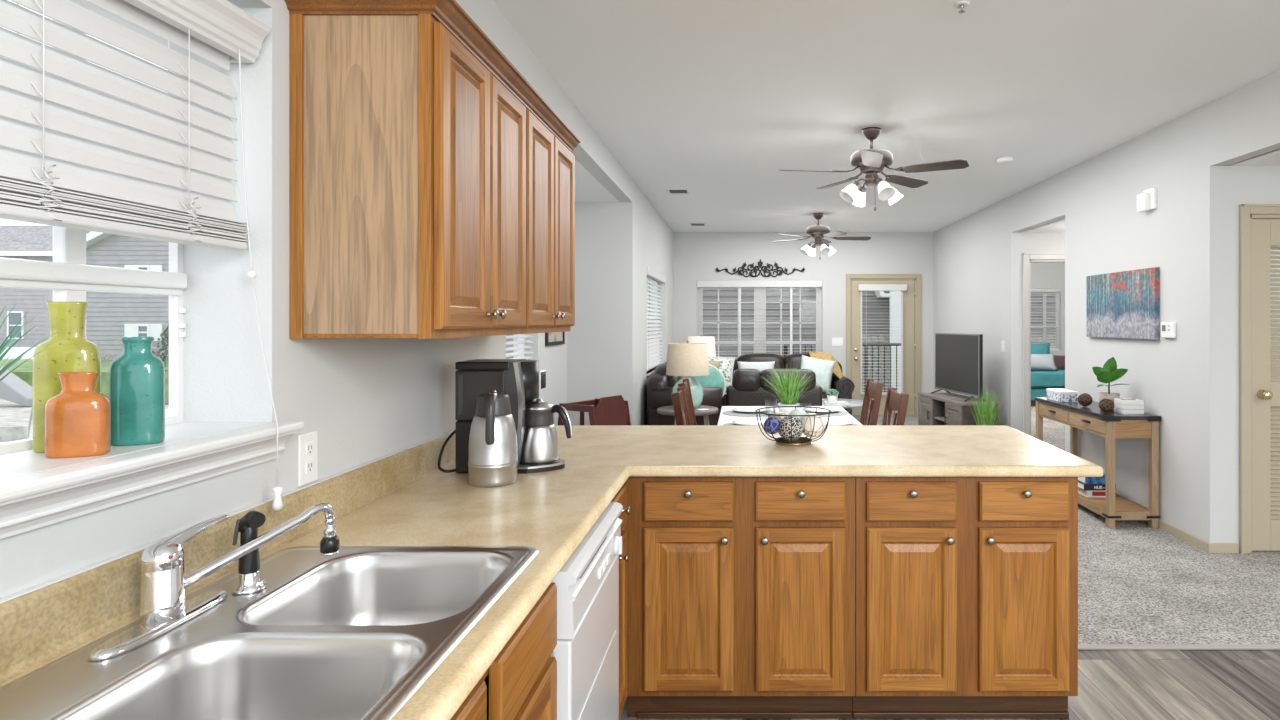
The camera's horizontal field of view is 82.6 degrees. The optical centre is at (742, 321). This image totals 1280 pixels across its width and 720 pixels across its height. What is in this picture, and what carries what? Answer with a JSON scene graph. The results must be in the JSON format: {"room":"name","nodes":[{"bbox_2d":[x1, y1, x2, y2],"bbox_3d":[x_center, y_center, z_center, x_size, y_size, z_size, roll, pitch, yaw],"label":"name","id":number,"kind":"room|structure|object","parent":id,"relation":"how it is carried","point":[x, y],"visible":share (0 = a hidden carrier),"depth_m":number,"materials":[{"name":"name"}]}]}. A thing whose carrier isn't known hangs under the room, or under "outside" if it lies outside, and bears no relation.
{"room":"kitchen","nodes":[
{"label":"kitchen","id":0,"kind":"room"},
{"bbox_2d":[0,0,672,598],"bbox_3d":[-1.148,0.035,5.170,0.216,2.743,11.540,0,0,0],"label":"wall","id":1,"kind":"structure","parent":0,"point":[365,399],"depth_m":1.60,"materials":[{"name":"grey paint"}]},
{"bbox_2d":[0,20,303,538],"bbox_3d":[-1.118,-0.196,0.806,0.276,0.997,1.612,0,0,0],"label":"window","id":2,"kind":"structure","parent":1,"relation":"in","point":[37,490],"depth_m":1.28,"materials":[{"name":"white"}]},
{"bbox_2d":[0,304,56,380],"bbox_3d":[-1.134,0.089,1.035,0.159,0.265,0.241,0,0,0],"label":"spiky plant","id":3,"kind":"object","parent":2,"relation":"on","point":[2,347],"visible":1,"depth_m":1.10,"materials":[{"name":"green plant"}]},
{"bbox_2d":[32,301,100,452],"bbox_3d":[-1.168,0.093,1.245,0.086,0.256,0.050,0,0,-25],"label":"bottle","id":4,"kind":"object","parent":2,"relation":"on","point":[68,350],"visible":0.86,"depth_m":1.23,"materials":[{"name":"glass"}]},
{"bbox_2d":[45,371,110,458],"bbox_3d":[-1.100,0.152,1.192,0.080,0.138,0.046,0,0,-26],"label":"bottle","id":5,"kind":"object","parent":2,"relation":"on","point":[78,418],"visible":1,"depth_m":1.18,"materials":[{"name":"orange ceramic"}]},
{"bbox_2d":[109,337,164,445],"bbox_3d":[-1.100,0.124,1.308,0.078,0.194,0.052,0,0,-26],"label":"bottle","id":6,"kind":"object","parent":2,"relation":"on","point":[137,376],"visible":1,"depth_m":1.29,"materials":[{"name":"teal glass"}]},
{"bbox_2d":[0,0,282,510],"bbox_3d":[-1.062,-0.127,0.854,0.197,1.041,1.448,0,0,0],"label":"window blind","id":7,"kind":"object","parent":2,"relation":"attached to","point":[73,155],"visible":1,"depth_m":1.28,"materials":[{"name":"white plastic"}]},
{"bbox_2d":[0,433,454,683],"bbox_3d":[-1.024,0.441,1.350,0.028,0.102,3.600,0,0,0],"label":"backsplash","id":8,"kind":"structure","parent":1,"relation":"attached to","point":[38,626],"depth_m":1.20,"materials":[{"name":"laminate"}]},
{"bbox_2d":[298,431,317,485],"bbox_3d":[-1.036,0.324,1.716,0.009,0.120,0.072,0,0,0],"label":"wall outlet","id":9,"kind":"object","parent":1,"relation":"attached to","point":[307,442],"visible":1,"depth_m":1.71,"materials":[{"name":"white plastic"}]},
{"bbox_2d":[290,14,525,338],"bbox_3d":[-0.852,-0.346,1.986,0.374,0.770,0.674,0,0,0],"label":"upper cabinet","id":10,"kind":"object","parent":1,"relation":"attached to","point":[408,154],"visible":0.92,"depth_m":1.66,"materials":[{"name":"brown wood"}]},
{"bbox_2d":[285,0,580,151],"bbox_3d":[-0.857,-0.729,2.302,0.365,0.048,1.378,0,0,0],"label":"crown molding","id":11,"kind":"structure","parent":10,"relation":"attached to","point":[449,13],"depth_m":1.79,"materials":[{"name":"brown wood"}]},
{"bbox_2d":[521,108,574,333],"bbox_3d":[-0.852,-0.346,2.657,0.374,0.770,0.668,0,0,0],"label":"upper cabinet","id":12,"kind":"object","parent":1,"relation":"attached to","point":[550,165],"visible":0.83,"depth_m":2.60,"materials":[{"name":"brown wood"}]},
{"bbox_2d":[647,278,660,375],"bbox_3d":[-1.105,-0.009,8.700,0.170,1.190,1.840,0,0,0],"label":"window","id":13,"kind":"structure","parent":1,"relation":"in","point":[650,370],"depth_m":9.57,"materials":[{"name":"white"}]},
{"bbox_2d":[647,267,665,370],"bbox_3d":[-1.077,-0.024,8.700,0.097,1.150,1.824,0,0,0],"label":"window blind","id":14,"kind":"object","parent":13,"relation":"attached to","point":[653,352],"visible":0.62,"depth_m":8.77,"materials":[{"name":"white plastic"}]},
{"bbox_2d":[513,332,566,424],"bbox_3d":[-1.756,0.096,4.950,0.200,2.620,3.900,0,0,0],"label":"wall","id":15,"kind":"structure","parent":0,"point":[552,359],"depth_m":6.22,"materials":[{"name":"grey paint"}]},
{"bbox_2d":[506,335,533,359],"bbox_3d":[-1.692,0.026,5.185,0.097,1.290,1.254,0,0,0],"label":"window blind","id":16,"kind":"object","parent":15,"relation":"attached to","point":[511,336],"visible":0.08,"depth_m":5.49,"materials":[{"name":"white plastic"}]},
{"bbox_2d":[545,332,564,345],"bbox_3d":[-1.645,0.004,6.310,0.022,0.395,0.580,0,0,0],"label":"picture frame","id":17,"kind":"object","parent":15,"relation":"attached to","point":[552,338],"visible":0.41,"depth_m":6.29,"materials":[{"name":"black"}]},
{"bbox_2d":[575,159,618,201],"bbox_3d":[-1.408,-1.171,4.968,0.496,0.087,3.616,0,0,0],"label":"ceiling","id":18,"kind":"structure","parent":0,"point":[587,188],"depth_m":6.12,"materials":[{"name":"white paint"}]},
{"bbox_2d":[567,181,634,424],"bbox_3d":[-1.348,0.036,6.838,0.616,2.740,0.124,0,0,0],"label":"wall","id":19,"kind":"structure","parent":0,"point":[601,341],"depth_m":6.78,"materials":[{"name":"grey paint"}]},
{"bbox_2d":[777,403,799,414],"bbox_3d":[0.315,0.610,4.980,0.160,0.092,0.160,0,0,0],"label":"pot","id":20,"kind":"object","parent":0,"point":[786,410],"depth_m":4.92,"materials":[{"name":"white ceramic"}]},
{"bbox_2d":[673,232,932,392],"bbox_3d":[0.950,0.035,10.840,3.980,2.743,0.200,0,0,0],"label":"wall","id":21,"kind":"structure","parent":0,"point":[696,255],"depth_m":10.74,"materials":[{"name":"grey paint"}]},
{"bbox_2d":[697,287,821,356],"bbox_3d":[0.247,0.091,10.812,1.875,1.430,0.185,0,0,0],"label":"window","id":22,"kind":"structure","parent":21,"relation":"in","point":[759,322],"depth_m":10.85,"materials":[{"name":"white"}]},
{"bbox_2d":[697,280,821,357],"bbox_3d":[0.247,0.075,10.769,1.867,1.392,0.082,0,0,0],"label":"window blind","id":23,"kind":"object","parent":22,"relation":"attached to","point":[700,283],"visible":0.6,"depth_m":10.73,"materials":[{"name":"white"}]},
{"bbox_2d":[716,259,804,276],"bbox_3d":[0.257,-0.806,10.726,1.345,0.278,0.018,0,0,0],"label":"scroll","id":24,"kind":"object","parent":21,"relation":"attached to","point":[760,263],"visible":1,"depth_m":10.72,"materials":[{"name":"black metal"}]},
{"bbox_2d":[846,274,920,415],"bbox_3d":[2.092,0.346,10.770,1.115,2.120,0.160,0,0,0],"label":"door","id":25,"kind":"structure","parent":21,"relation":"in","point":[911,299],"depth_m":10.75,"materials":[{"name":"beige wood"}]},
{"bbox_2d":[858,284,906,393],"bbox_3d":[2.075,0.256,10.713,0.720,1.630,0.066,0,0,0],"label":"door blind","id":26,"kind":"object","parent":25,"relation":"attached to","point":[861,287],"visible":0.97,"depth_m":10.70,"materials":[{"name":"white plastic"}]},
{"bbox_2d":[493,0,1279,231],"bbox_3d":[0.890,-1.377,4.120,4.100,0.080,13.440,0,0,0],"label":"ceiling","id":27,"kind":"structure","parent":0,"point":[711,99],"depth_m":4.05,"materials":[{"name":"white paint"}]},
{"bbox_2d":[773,213,870,258],"bbox_3d":[0.974,-1.052,8.905,1.215,0.570,1.263,0,0,0],"label":"ceiling fan","id":28,"kind":"object","parent":27,"relation":"hanging from","point":[818,232],"visible":1,"depth_m":8.85,"materials":[{"name":"brown metal"}]},
{"bbox_2d":[778,127,968,210],"bbox_3d":[0.866,-1.052,4.978,1.245,0.570,1.252,0,0,0],"label":"ceiling fan","id":29,"kind":"object","parent":27,"relation":"hanging from","point":[871,161],"visible":1,"depth_m":4.93,"materials":[{"name":"brown metal"}]},
{"bbox_2d":[620,650,1279,719],"bbox_3d":[1.950,1.436,0.250,6.500,0.060,5.700,0,0,0],"label":"floor","id":30,"kind":"structure","parent":0,"point":[1112,684],"depth_m":2.79,"materials":[{"name":"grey wood"}]},
{"bbox_2d":[451,583,556,719],"bbox_3d":[-0.699,0.968,1.104,0.677,0.876,0.888,0,0,0],"label":"base cabinet","id":31,"kind":"object","parent":30,"relation":"on","point":[520,683],"visible":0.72,"depth_m":1.31,"materials":[{"name":"brown wood"}]},
{"bbox_2d":[0,425,1102,719],"bbox_3d":[0.114,0.459,1.495,2.304,0.142,3.890,0,0,0],"label":"countertop","id":32,"kind":"structure","parent":31,"relation":"on","point":[402,497],"depth_m":1.93,"materials":[{"name":"laminate"}]},
{"bbox_2d":[0,546,538,719],"bbox_3d":[-0.715,0.581,1.149,0.559,0.188,0.837,0,0,0],"label":"sink","id":33,"kind":"object","parent":32,"relation":"in","point":[353,633],"visible":0.89,"depth_m":1.12,"materials":[{"name":"silver metal"}]},
{"bbox_2d":[88,503,339,660],"bbox_3d":[-0.905,0.412,1.236,0.121,0.153,0.395,0,0,22],"label":"faucet","id":34,"kind":"object","parent":33,"relation":"on","point":[164,606],"visible":1,"depth_m":1.16,"materials":[{"name":"silver metal"}]},
{"bbox_2d":[43,631,430,719],"bbox_3d":[-0.662,0.582,0.945,0.400,0.186,0.390,0,0,0],"label":"basin","id":35,"kind":"object","parent":33,"relation":"in","point":[197,675],"depth_m":1.12,"materials":[{"name":"silver metal"}]},
{"bbox_2d":[231,510,266,594],"bbox_3d":[-0.900,0.416,1.315,0.058,0.145,0.054,0,0,0],"label":"sprayer","id":36,"kind":"object","parent":33,"relation":"on","point":[249,581],"visible":0.95,"depth_m":1.30,"materials":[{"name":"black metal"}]},
{"bbox_2d":[233,550,515,626],"bbox_3d":[-0.662,0.582,1.349,0.400,0.186,0.390,0,0,0],"label":"basin","id":37,"kind":"object","parent":33,"relation":"in","point":[347,588],"depth_m":1.51,"materials":[{"name":"silver metal"}]},
{"bbox_2d":[468,390,517,487],"bbox_3d":[-0.769,0.349,2.196,0.144,0.285,0.164,0,0,21],"label":"thermal carafe","id":38,"kind":"object","parent":32,"relation":"on","point":[493,457],"visible":1,"depth_m":2.15,"materials":[{"name":"silver metal"}]},
{"bbox_2d":[438,359,565,473],"bbox_3d":[-0.797,0.311,2.424,0.394,0.362,0.201,0,0,0],"label":"coffee maker","id":39,"kind":"object","parent":32,"relation":"on","point":[521,379],"visible":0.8,"depth_m":2.34,"materials":[{"name":"black plastic"}]},
{"bbox_2d":[520,399,572,463],"bbox_3d":[-0.669,0.363,2.437,0.169,0.208,0.130,0,0,-20],"label":"thermal carafe","id":40,"kind":"object","parent":39,"relation":"on","point":[540,441],"visible":0.94,"depth_m":2.39,"materials":[{"name":"silver metal"}]},
{"bbox_2d":[756,406,831,445],"bbox_3d":[0.205,0.425,2.930,0.309,0.133,0.309,0,0,0],"label":"wire bowl","id":41,"kind":"object","parent":32,"relation":"on","point":[800,441],"visible":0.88,"depth_m":2.88,"materials":[{"name":"black metal"}]},
{"bbox_2d":[764,417,779,433],"bbox_3d":[0.118,0.417,2.900,0.070,0.070,0.070,0,0,0],"label":"decorative ball","id":42,"kind":"object","parent":41,"relation":"in","point":[774,422],"visible":0.88,"depth_m":2.88,"materials":[{"name":"blue ceramic"}]},
{"bbox_2d":[779,416,802,440],"bbox_3d":[0.192,0.426,2.888,0.100,0.100,0.100,0,0,0],"label":"decorative ball","id":43,"kind":"object","parent":41,"relation":"in","point":[785,423],"visible":0.89,"depth_m":2.85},
{"bbox_2d":[801,413,823,436],"bbox_3d":[0.280,0.418,2.915,0.098,0.098,0.098,0,0,0],"label":"decorative ball","id":44,"kind":"object","parent":41,"relation":"in","point":[807,421],"visible":0.93,"depth_m":2.88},
{"bbox_2d":[551,502,622,719],"bbox_3d":[-0.668,0.972,1.858,0.644,0.868,0.604,0,0,0],"label":"dishwasher","id":45,"kind":"object","parent":30,"relation":"on","point":[586,651],"visible":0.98,"depth_m":1.76,"materials":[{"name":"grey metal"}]},
{"bbox_2d":[611,484,630,719],"bbox_3d":[-0.699,0.968,2.325,0.677,0.876,0.320,0,0,0],"label":"base cabinet","id":46,"kind":"object","parent":30,"relation":"on","point":[621,496],"visible":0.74,"depth_m":2.35,"materials":[{"name":"brown wood"}]},
{"bbox_2d":[624,477,854,718],"bbox_3d":[-0.011,0.968,2.762,0.799,0.876,0.656,0,0,0],"label":"base cabinet","id":47,"kind":"object","parent":30,"relation":"on","point":[741,590],"visible":0.9,"depth_m":2.47,"materials":[{"name":"brown wood"}]},
{"bbox_2d":[852,477,1077,718],"bbox_3d":[0.773,0.968,2.762,0.766,0.876,0.656,0,0,0],"label":"base cabinet","id":48,"kind":"object","parent":30,"relation":"on","point":[966,588],"visible":0.94,"depth_m":2.47,"materials":[{"name":"brown wood"}]},
{"bbox_2d":[1078,644,1279,649],"bbox_3d":[3.150,1.400,3.102,4.100,0.012,0.033,0,0,0],"label":"trim","id":49,"kind":"structure","parent":30,"relation":"on","point":[1080,646],"depth_m":3.09,"materials":[{"name":"grey wood"}]},
{"bbox_2d":[1022,232,1064,431],"bbox_3d":[3.777,0.035,7.685,1.645,2.743,0.110,0,0,0],"label":"wall","id":50,"kind":"structure","parent":0,"point":[1032,242],"depth_m":7.63,"materials":[{"name":"grey paint"}]},
{"bbox_2d":[1023,253,1064,435],"bbox_3d":[3.445,0.339,7.671,0.970,2.135,0.137,0,0,0],"label":"door frame","id":51,"kind":"structure","parent":50,"relation":"in","point":[1028,258],"depth_m":7.61,"materials":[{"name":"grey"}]},
{"bbox_2d":[1023,218,1064,231],"bbox_3d":[3.770,-1.099,6.990,1.660,0.300,1.280,0,0,0],"label":"ceiling","id":52,"kind":"structure","parent":0,"point":[1058,226],"depth_m":7.31,"materials":[{"name":"white paint"}]},
{"bbox_2d":[1031,263,1064,355],"bbox_3d":[5.128,0.035,14.025,4.345,2.743,0.150,0,0,0],"label":"wall","id":53,"kind":"structure","parent":0,"point":[1043,275],"depth_m":13.95,"materials":[{"name":"grey paint"}]},
{"bbox_2d":[1031,292,1058,350],"bbox_3d":[5.455,-0.049,14.045,1.410,1.210,0.050,0,0,0],"label":"window","id":54,"kind":"structure","parent":53,"relation":"in","point":[1044,326],"depth_m":14.03,"materials":[{"name":"white"}]},
{"bbox_2d":[1031,288,1060,346],"bbox_3d":[5.455,-0.082,13.975,1.400,1.135,0.070,0,0,0],"label":"window blind","id":55,"kind":"object","parent":54,"relation":"attached to","point":[1032,289],"visible":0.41,"depth_m":13.96,"materials":[{"name":"white plastic"}]},
{"bbox_2d":[852,406,1279,643],"bbox_3d":[2.650,1.434,8.550,9.100,0.064,10.900,0,0,0],"label":"floor","id":56,"kind":"structure","parent":0,"point":[1138,583],"depth_m":3.77,"materials":[{"name":"grey carpet"}]},
{"bbox_2d":[558,395,630,424],"bbox_3d":[-1.259,1.017,6.155,0.574,0.779,0.460,0,0,30],"label":"chair","id":57,"kind":"object","parent":56,"relation":"on","point":[611,410],"visible":0.41,"depth_m":6.06,"materials":[{"name":"brown wood"}]},
{"bbox_2d":[671,387,690,424],"bbox_3d":[-0.169,0.908,4.420,0.507,0.989,0.400,0,0,0],"label":"dining chair","id":58,"kind":"object","parent":56,"relation":"on","point":[681,412],"visible":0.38,"depth_m":4.23,"materials":[{"name":"brown wood"}]},
{"bbox_2d":[647,362,725,424],"bbox_3d":[-0.606,0.927,8.353,0.788,0.950,2.257,0,0,0],"label":"sofa","id":59,"kind":"object","parent":56,"relation":"on","point":[660,385],"visible":0.28,"depth_m":7.26,"materials":[{"name":"brown leather"}]},
{"bbox_2d":[654,364,682,386],"bbox_3d":[-0.773,0.713,7.773,0.352,0.521,0.603,0,0,0],"label":"cushion","id":60,"kind":"object","parent":59,"relation":"on","point":[661,369],"depth_m":7.49,"materials":[{"name":"brown leather"}]},
{"bbox_2d":[692,364,725,395],"bbox_3d":[-0.440,0.716,8.150,0.505,0.489,0.220,0,0,-9],"label":"throw pillow","id":61,"kind":"object","parent":59,"relation":"on","point":[716,378],"visible":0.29,"depth_m":8.12,"materials":[{"name":"teal fabric"}]},
{"bbox_2d":[708,355,734,394],"bbox_3d":[-0.360,0.676,9.280,0.532,0.547,0.206,0,0,-8],"label":"throw pillow","id":62,"kind":"object","parent":59,"relation":"on","point":[727,363],"visible":0.34,"depth_m":9.29,"materials":[{"name":"white fabric"}]},
{"bbox_2d":[657,405,717,424],"bbox_3d":[-0.515,1.105,6.720,0.570,0.599,0.570,0,0,0],"label":"side table","id":63,"kind":"object","parent":56,"relation":"on","point":[666,410],"visible":0.38,"depth_m":6.59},
{"bbox_2d":[666,341,709,408],"bbox_3d":[-0.515,0.489,6.720,0.406,0.633,0.406,0,0,0],"label":"table lamp","id":64,"kind":"object","parent":63,"relation":"on","point":[687,360],"visible":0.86,"depth_m":6.57,"materials":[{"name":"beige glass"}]},
{"bbox_2d":[678,378,696,424],"bbox_3d":[-0.189,0.908,5.080,0.507,0.989,0.400,0,0,0],"label":"dining chair","id":65,"kind":"object","parent":56,"relation":"on","point":[686,384],"visible":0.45,"depth_m":5.14,"materials":[{"name":"brown wood"}]},
{"bbox_2d":[726,369,821,405],"bbox_3d":[0.320,0.945,7.740,0.980,0.915,0.878,0,0,0],"label":"armchair","id":66,"kind":"object","parent":56,"relation":"on","point":[737,394],"visible":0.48,"depth_m":7.33,"materials":[{"name":"brown leather"}]},
{"bbox_2d":[717,406,861,424],"bbox_3d":[0.300,1.029,4.835,0.930,0.746,1.570,0,0,0],"label":"dining table","id":67,"kind":"object","parent":56,"relation":"on","point":[723,419],"visible":0.13,"depth_m":5.00,"materials":[{"name":"white"}]},
{"bbox_2d":[722,410,775,416],"bbox_3d":[0.050,0.654,5.180,0.400,0.004,0.400,0,0,0],"label":"placemat","id":68,"kind":"object","parent":67,"relation":"on","point":[730,412],"visible":0.61,"depth_m":5.13,"materials":[{"name":"grey fabric"}]},
{"bbox_2d":[747,365,814,414],"bbox_3d":[0.301,0.458,4.984,0.539,0.394,0.574,0,0,37],"label":"potted grass","id":69,"kind":"object","parent":67,"relation":"on","point":[788,390],"depth_m":4.93,"materials":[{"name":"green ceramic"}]},
{"bbox_2d":[725,353,854,414],"bbox_3d":[0.593,0.927,10.096,1.807,0.950,0.938,0,0,0],"label":"loveseat","id":70,"kind":"object","parent":56,"relation":"on","point":[844,386],"visible":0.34,"depth_m":10.21,"materials":[{"name":"brown leather"}]},
{"bbox_2d":[737,361,774,371],"bbox_3d":[0.180,0.671,9.860,0.520,0.262,0.159,0,0,0],"label":"throw pillow","id":71,"kind":"object","parent":70,"relation":"on","point":[760,366],"visible":0.44,"depth_m":9.83,"materials":[{"name":"white fabric"}]},
{"bbox_2d":[737,353,783,368],"bbox_3d":[0.260,0.713,10.338,0.686,0.521,0.352,0,0,0],"label":"cushion","id":72,"kind":"object","parent":70,"relation":"on","point":[754,357],"depth_m":10.24,"materials":[{"name":"brown leather"}]},
{"bbox_2d":[784,353,809,368],"bbox_3d":[0.920,0.713,10.338,0.686,0.521,0.352,0,0,0],"label":"cushion","id":73,"kind":"object","parent":70,"relation":"on","point":[791,361],"depth_m":10.23,"materials":[{"name":"brown leather"}]},
{"bbox_2d":[800,355,835,391],"bbox_3d":[0.985,0.706,9.750,0.552,0.517,0.213,0,0,0],"label":"throw pillow","id":74,"kind":"object","parent":70,"relation":"on","point":[823,369],"visible":0.73,"depth_m":9.70,"materials":[{"name":"white fabric"}]},
{"bbox_2d":[808,351,842,378],"bbox_3d":[1.164,0.654,10.047,0.472,0.472,0.643,0,0,0],"label":"throw blanket","id":75,"kind":"object","parent":70,"relation":"on","point":[837,371],"visible":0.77,"depth_m":10.04,"materials":[{"name":"yellow fabric"}]},
{"bbox_2d":[860,378,883,424],"bbox_3d":[0.709,0.908,5.120,0.507,0.989,0.400,0,0,0],"label":"dining chair","id":76,"kind":"object","parent":56,"relation":"on","point":[873,391],"visible":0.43,"depth_m":5.04,"materials":[{"name":"brown wood"}]},
{"bbox_2d":[882,387,908,424],"bbox_3d":[0.719,0.908,4.400,0.507,0.989,0.400,0,0,0],"label":"dining chair","id":77,"kind":"object","parent":56,"relation":"on","point":[897,402],"visible":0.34,"depth_m":4.33,"materials":[{"name":"brown wood"}]},
{"bbox_2d":[918,392,997,424],"bbox_3d":[2.400,1.129,8.177,0.450,0.545,1.150,0,0,-10],"label":"tv stand","id":78,"kind":"object","parent":56,"relation":"on","point":[939,408],"visible":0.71,"depth_m":8.17,"materials":[{"name":"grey wood"}]},
{"bbox_2d":[931,333,985,401],"bbox_3d":[2.430,0.494,8.180,0.248,0.724,1.090,0,0,-9],"label":"television","id":79,"kind":"object","parent":78,"relation":"on","point":[958,357],"visible":0.98,"depth_m":8.09,"materials":[{"name":"black plastic"}]},
{"bbox_2d":[967,386,1006,424],"bbox_3d":[2.462,1.014,7.302,0.426,0.776,0.441,0,0,0],"label":"potted grass","id":80,"kind":"object","parent":56,"relation":"on","point":[987,418],"depth_m":7.25,"materials":[{"name":"plant"}]},
{"bbox_2d":[1031,370,1064,405],"bbox_3d":[5.710,1.117,12.695,2.420,0.571,1.550,0,0,0],"label":"bed","id":81,"kind":"object","parent":56,"relation":"on","point":[1041,381],"visible":0.02,"depth_m":11.92,"materials":[{"name":"teal fabric"}]},
{"bbox_2d":[1031,354,1057,370],"bbox_3d":[4.900,0.686,12.200,0.820,0.282,0.242,0,0,0],"label":"bed pillow","id":82,"kind":"object","parent":81,"relation":"on","point":[1039,362],"visible":0.51,"depth_m":12.11,"materials":[{"name":"grey fabric"}]},
{"bbox_2d":[1034,397,1160,527],"bbox_3d":[2.648,1.020,5.497,0.370,0.764,1.245,0,0,0],"label":"console table","id":83,"kind":"object","parent":56,"relation":"on","point":[1111,425],"visible":0.71,"depth_m":4.92,"materials":[{"name":"wood"}]},
{"bbox_2d":[1046,389,1077,401],"bbox_3d":[2.590,0.595,5.850,0.144,0.085,0.264,0,0,0],"label":"decorative box","id":84,"kind":"object","parent":83,"relation":"on","point":[1060,395],"visible":1,"depth_m":5.73,"materials":[{"name":"white"}]},
{"bbox_2d":[1092,357,1128,410],"bbox_3d":[2.652,0.444,5.209,0.261,0.387,0.160,0,0,0],"label":"potted plant","id":85,"kind":"object","parent":83,"relation":"on","point":[1109,373],"visible":0.85,"depth_m":5.21,"materials":[{"name":"green plant"}]},
{"bbox_2d":[1114,398,1143,413],"bbox_3d":[2.695,0.585,5.030,0.140,0.104,0.130,0,0,0],"label":"box","id":86,"kind":"object","parent":83,"relation":"on","point":[1122,405],"visible":1,"depth_m":4.96,"materials":[{"name":"white"}]},
{"bbox_3d":[-0.585,1.105,9.920,0.480,0.599,0.480,0,0,0],"label":"side table","id":87,"kind":"object","parent":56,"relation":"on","visible":0},
{"bbox_2d":[688,335,715,355],"bbox_3d":[-0.575,0.489,9.920,0.406,0.633,0.406,0,0,0],"label":"table lamp","id":88,"kind":"object","parent":87,"relation":"on","point":[710,340],"visible":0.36,"depth_m":9.78,"materials":[{"name":"white fabric"}]},
{"bbox_2d":[890,69,1279,542],"bbox_3d":[2.897,0.035,6.725,0.115,2.743,14.450,0,0,0],"label":"wall","id":89,"kind":"structure","parent":0,"point":[1183,380],"depth_m":5.06,"materials":[{"name":"grey paint"}]},
{"bbox_2d":[1086,267,1159,339],"bbox_3d":[2.823,-0.127,5.395,0.034,0.495,0.980,0,0,0],"label":"canvas painting","id":90,"kind":"object","parent":89,"relation":"attached to","point":[1124,304],"visible":1,"depth_m":5.30},
{"bbox_2d":[1137,187,1156,211],"bbox_3d":[2.809,-0.849,5.013,0.062,0.150,0.145,0,0,0],"label":"door chime","id":91,"kind":"object","parent":89,"relation":"attached to","point":[1147,200],"visible":1,"depth_m":4.99,"materials":[{"name":"white plastic"}]},
{"bbox_2d":[1161,322,1175,337],"bbox_3d":[2.825,0.053,4.785,0.029,0.105,0.140,0,0,0],"label":"thermostat","id":92,"kind":"object","parent":89,"relation":"attached to","point":[1168,329],"visible":1,"depth_m":4.76,"materials":[{"name":"white plastic"}]},
{"bbox_2d":[1143,519,1207,551],"bbox_3d":[2.833,1.375,5.365,0.014,0.062,1.970,0,0,0],"label":"baseboard","id":93,"kind":"structure","parent":89,"relation":"attached to","point":[1164,526],"depth_m":4.62,"materials":[{"name":"beige wood"}]},
{"bbox_2d":[1228,150,1279,165],"bbox_3d":[4.070,-1.099,1.940,2.260,0.300,4.880,0,0,0],"label":"ceiling","id":94,"kind":"structure","parent":0,"point":[1272,158],"depth_m":4.26,"materials":[{"name":"white paint"}]},
{"bbox_2d":[1229,166,1279,551],"bbox_3d":[4.077,0.229,4.435,2.245,2.355,0.110,0,0,0],"label":"wall","id":95,"kind":"structure","parent":0,"point":[1247,184],"depth_m":4.38,"materials":[{"name":"grey paint"}]},
{"bbox_2d":[1208,543,1237,552],"bbox_3d":[2.916,1.375,4.373,0.179,0.062,0.014,0,0,0],"label":"baseboard","id":96,"kind":"structure","parent":95,"relation":"attached to","point":[1212,547],"depth_m":4.37,"materials":[{"name":"beige wood"}]},
{"bbox_2d":[1239,204,1279,553],"bbox_3d":[3.688,0.346,4.404,1.345,2.120,0.171,0,0,0],"label":"door","id":97,"kind":"structure","parent":95,"relation":"in","point":[1259,224],"depth_m":4.38,"materials":[{"name":"beige wood"}]},
{"bbox_3d":[2.100,1.501,11.670,3.000,0.130,1.460,0,0,0],"label":"balcony","id":98,"kind":"object","parent":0,"visible":0},
{"bbox_2d":[784,343,900,391],"bbox_3d":[2.100,0.898,12.290,2.810,1.075,0.060,0,0,0],"label":"balcony railing","id":99,"kind":"object","parent":98,"relation":"on","point":[865,345],"visible":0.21,"depth_m":12.27,"materials":[{"name":"black metal"}]},
{"label":"outside","id":100,"kind":"structure","parent":0,"visible":0},
{"bbox_2d":[0,347,168,442],"bbox_3d":[-15.000,2.356,25.000,150.000,0.100,130.000,0,0,0],"label":"ground","id":101,"kind":"structure","parent":100,"point":[15,353],"depth_m":49.54,"materials":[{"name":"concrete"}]},
{"bbox_2d":[0,226,90,346],"bbox_3d":[-43.000,-2.044,40.940,11.200,6.900,3.320,0,0,0],"label":"house","id":102,"kind":"structure","parent":101,"relation":"on","point":[16,242],"depth_m":39.98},
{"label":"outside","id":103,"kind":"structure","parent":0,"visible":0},
{"bbox_2d":[0,398,31,441],"bbox_3d":[-23.950,2.166,13.800,20.100,0.279,11.600,0,0,0],"label":"gravel","id":104,"kind":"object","parent":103,"point":[15,419],"visible":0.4,"depth_m":14.81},
{"bbox_2d":[0,365,31,406],"bbox_3d":[-17.750,1.444,17.400,1.655,1.149,0.409,0,0,7],"label":"block","id":105,"kind":"object","parent":104,"relation":"on","point":[14,389],"visible":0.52,"depth_m":17.19,"materials":[{"name":"grey concrete"}]},
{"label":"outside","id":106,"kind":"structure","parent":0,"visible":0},
{"bbox_2d":[0,359,168,404],"bbox_3d":[-18.000,1.845,21.600,84.000,0.919,16.800,0,0,0],"label":"lawn","id":107,"kind":"structure","parent":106,"point":[24,371],"depth_m":20.00,"materials":[{"name":"green plant"}]},
{"bbox_2d":[86,231,168,359],"bbox_3d":[-16.400,-2.694,28.500,16.000,8.200,5.800,0,0,0],"label":"house","id":108,"kind":"structure","parent":107,"relation":"on","point":[110,317],"depth_m":25.98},
{"bbox_2d":[152,325,168,366],"bbox_3d":[-16.316,0.664,20.654,1.225,1.491,1.163,0,0,0],"label":"shrub","id":109,"kind":"object","parent":107,"relation":"on","point":[164,345],"visible":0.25,"depth_m":20.38,"materials":[{"name":"green plant"}]},
{"bbox_2d":[506,278,1055,391],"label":"window","id":110,"kind":"structure","parent":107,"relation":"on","point":[875,308],"depth_m":16.98,"materials":[{"name":"clear glass"}]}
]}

